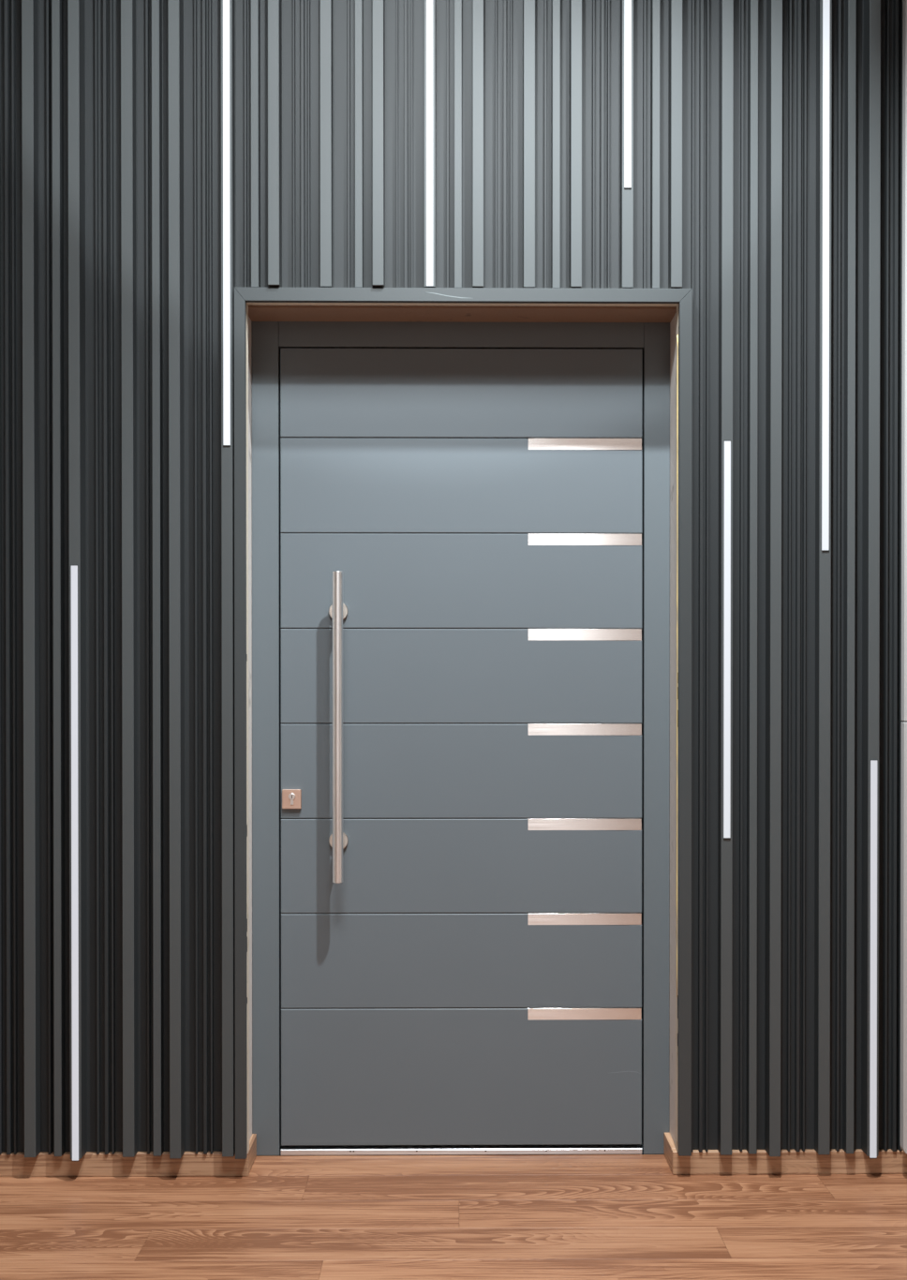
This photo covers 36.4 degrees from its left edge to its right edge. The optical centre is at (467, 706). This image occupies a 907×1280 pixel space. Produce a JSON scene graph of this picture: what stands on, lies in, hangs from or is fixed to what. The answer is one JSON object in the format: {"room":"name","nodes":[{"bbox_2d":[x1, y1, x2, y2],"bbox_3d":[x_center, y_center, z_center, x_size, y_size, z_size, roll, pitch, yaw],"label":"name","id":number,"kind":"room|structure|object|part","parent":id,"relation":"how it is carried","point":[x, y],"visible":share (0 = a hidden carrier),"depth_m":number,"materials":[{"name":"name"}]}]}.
{"room":"entrance hallway","nodes":[
{"label":"entrance hallway","id":0,"kind":"room"},
{"bbox_2d":[0,0,906,1159],"bbox_3d":[-0.038,-0.915,3.616,4.900,4.200,0.355,0,0,-1],"label":"wall","id":1,"kind":"structure","parent":0,"point":[115,465],"depth_m":3.48,"materials":[{"name":"paint"}]},
{"bbox_3d":[-1.204,-0.943,3.487,0.246,4.140,0.012,0,0,-1],"label":"cladding panel","id":2,"kind":"part","parent":1,"relation":"part of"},
{"bbox_2d":[70,565,78,1160],"bbox_3d":[-0.978,0.390,3.437,0.018,1.484,0.002,0,0,-1],"label":"led strip","id":3,"kind":"object","parent":1,"relation":"attached to","point":[74,568],"visible":1,"depth_m":3.44,"materials":[{"name":"grey plastic"}]},
{"bbox_3d":[-0.957,-0.943,3.490,0.246,4.140,0.012,0,0,-1],"label":"cladding panel","id":4,"kind":"part","parent":1,"relation":"part of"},
{"bbox_2d":[0,1133,256,1176],"bbox_3d":[-1.472,1.155,3.555,1.831,0.058,0.154,0,0,-1],"label":"baseboard","id":5,"kind":"structure","parent":1,"relation":"attached to","point":[92,1164],"depth_m":3.48,"materials":[{"name":"brown wood"}]},
{"bbox_3d":[-0.710,-0.943,3.492,0.248,4.140,0.012,0,0,-1],"label":"cladding panel","id":6,"kind":"part","parent":1,"relation":"part of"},
{"bbox_2d":[223,0,230,446],"bbox_3d":[-0.602,-1.831,3.438,0.018,2.361,0.002,0,0,-1],"label":"led strip","id":7,"kind":"object","parent":1,"relation":"attached to","point":[226,3],"visible":1,"depth_m":3.44,"materials":[{"name":"grey plastic"}]},
{"bbox_3d":[-0.463,-2.031,3.487,0.246,1.965,0.012,0,0,-1],"label":"cladding panel","id":8,"kind":"part","parent":1,"relation":"part of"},
{"bbox_3d":[-0.209,-2.031,3.490,0.259,1.965,0.012,0,0,-1],"label":"cladding panel","id":9,"kind":"part","parent":1,"relation":"part of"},
{"bbox_2d":[426,0,432,286],"bbox_3d":[-0.095,-2.030,3.442,0.018,1.963,0.002,0,0,-1],"label":"led strip","id":10,"kind":"object","parent":1,"relation":"attached to","point":[429,3],"visible":1,"depth_m":3.44,"materials":[{"name":"grey plastic"}]},
{"bbox_2d":[251,321,669,1155],"bbox_3d":[-0.018,0.083,3.639,1.102,2.201,0.154,0,0,-1],"label":"door","id":11,"kind":"structure","parent":1,"relation":"in","point":[461,529],"depth_m":3.64,"materials":[{"name":"metal"}]},
{"bbox_3d":[-0.463,0.243,3.633,0.050,0.051,0.009,0,0,-1],"label":"lock plate","id":12,"kind":"part","parent":11,"relation":"part of","materials":[{"name":"orange metal"}]},
{"bbox_3d":[-0.337,0.053,3.572,0.028,0.805,0.028,0,0,-1],"label":"pull handle","id":13,"kind":"part","parent":11,"relation":"part of","materials":[{"name":"silver metal"}]},
{"bbox_3d":[-0.017,0.170,3.644,0.954,0.248,0.005,0,0,-1],"label":"panel","id":14,"kind":"part","parent":11,"relation":"part of","materials":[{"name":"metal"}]},
{"bbox_3d":[-0.017,0.978,3.650,0.954,0.361,0.005,0,0,-1],"label":"panel","id":15,"kind":"part","parent":11,"relation":"part of","materials":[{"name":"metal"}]},
{"bbox_3d":[-0.017,0.671,3.648,0.954,0.248,0.005,0,0,-1],"label":"panel","id":16,"kind":"part","parent":11,"relation":"part of","materials":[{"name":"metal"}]},
{"bbox_3d":[-0.017,0.420,3.646,0.954,0.248,0.005,0,0,-1],"label":"panel","id":17,"kind":"part","parent":11,"relation":"part of","materials":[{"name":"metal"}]},
{"bbox_3d":[-0.017,-0.081,3.643,0.954,0.248,0.005,0,0,-1],"label":"panel","id":18,"kind":"part","parent":11,"relation":"part of","materials":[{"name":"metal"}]},
{"bbox_3d":[-0.017,-0.331,3.641,0.954,0.249,0.005,0,0,-1],"label":"panel","id":19,"kind":"part","parent":11,"relation":"part of","materials":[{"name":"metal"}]},
{"bbox_3d":[-0.017,-0.582,3.639,0.954,0.249,0.005,0,0,-1],"label":"panel","id":20,"kind":"part","parent":11,"relation":"part of","materials":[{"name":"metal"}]},
{"bbox_3d":[-0.017,-0.826,3.637,0.954,0.234,0.005,0,0,-1],"label":"panel","id":21,"kind":"part","parent":11,"relation":"part of","materials":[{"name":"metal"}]},
{"bbox_2d":[234,287,692,1159],"bbox_3d":[-0.012,0.043,3.482,1.144,2.177,0.058,0,0,-1],"label":"trim","id":22,"kind":"structure","parent":1,"relation":"attached to","point":[680,298],"depth_m":3.46,"materials":[{"name":"paint"}]},
{"bbox_3d":[0.045,-2.031,3.493,0.248,1.965,0.012,0,0,-1],"label":"cladding panel","id":23,"kind":"part","parent":1,"relation":"part of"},
{"bbox_3d":[0.292,-2.031,3.495,0.245,1.965,0.012,0,0,-1],"label":"cladding panel","id":24,"kind":"part","parent":1,"relation":"part of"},
{"bbox_2d":[624,0,631,188],"bbox_3d":[0.400,-2.154,3.446,0.018,1.716,0.002,0,0,-1],"label":"led strip","id":25,"kind":"object","parent":1,"relation":"attached to","point":[628,3],"visible":1,"depth_m":3.45,"materials":[{"name":"grey plastic"}]},
{"bbox_3d":[0.540,-0.943,3.505,0.250,4.140,0.012,0,0,-1],"label":"cladding panel","id":26,"kind":"part","parent":1,"relation":"part of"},
{"bbox_2d":[723,440,730,838],"bbox_3d":[0.650,-0.168,3.463,0.018,0.998,0.002,0,0,-1],"label":"led strip","id":27,"kind":"object","parent":1,"relation":"attached to","point":[727,443],"visible":1,"depth_m":3.46,"materials":[{"name":"white plastic"}]},
{"bbox_3d":[0.789,-0.943,3.508,0.246,4.140,0.012,0,0,-1],"label":"cladding panel","id":28,"kind":"part","parent":1,"relation":"part of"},
{"bbox_2d":[663,1132,906,1174],"bbox_3d":[1.416,1.155,3.585,1.794,0.058,0.154,0,0,-1],"label":"baseboard","id":29,"kind":"structure","parent":1,"relation":"attached to","point":[711,1161],"depth_m":3.50,"materials":[{"name":"brown wood"}]},
{"bbox_2d":[821,0,830,550],"bbox_3d":[0.896,-1.701,3.454,0.018,2.622,0.002,0,0,-1],"label":"led strip","id":30,"kind":"object","parent":1,"relation":"attached to","point":[826,3],"visible":1,"depth_m":3.46,"materials":[{"name":"grey plastic"}]},
{"bbox_3d":[1.035,-0.943,3.510,0.246,4.140,0.012,0,0,-1],"label":"cladding panel","id":31,"kind":"part","parent":1,"relation":"part of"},
{"bbox_2d":[869,759,877,1158],"bbox_3d":[1.016,0.632,3.459,0.018,1.000,0.002,0,0,-1],"label":"led strip","id":32,"kind":"object","parent":1,"relation":"attached to","point":[873,763],"visible":1,"depth_m":3.46,"materials":[{"name":"white plastic"}]},
{"bbox_2d":[900,0,906,1154],"bbox_3d":[1.276,-0.946,3.452,0.376,4.132,0.026,0,0,-1],"label":"board","id":33,"kind":"object","parent":1,"relation":"attached to","point":[903,788],"visible":1,"depth_m":3.45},
{"bbox_2d":[0,1152,906,1279],"bbox_3d":[-0.009,1.219,0.908,4.900,0.030,5.800,0,0,-1],"label":"floor","id":34,"kind":"structure","parent":0,"point":[441,1216],"depth_m":3.19,"materials":[{"name":"brown wood"}]}
]}

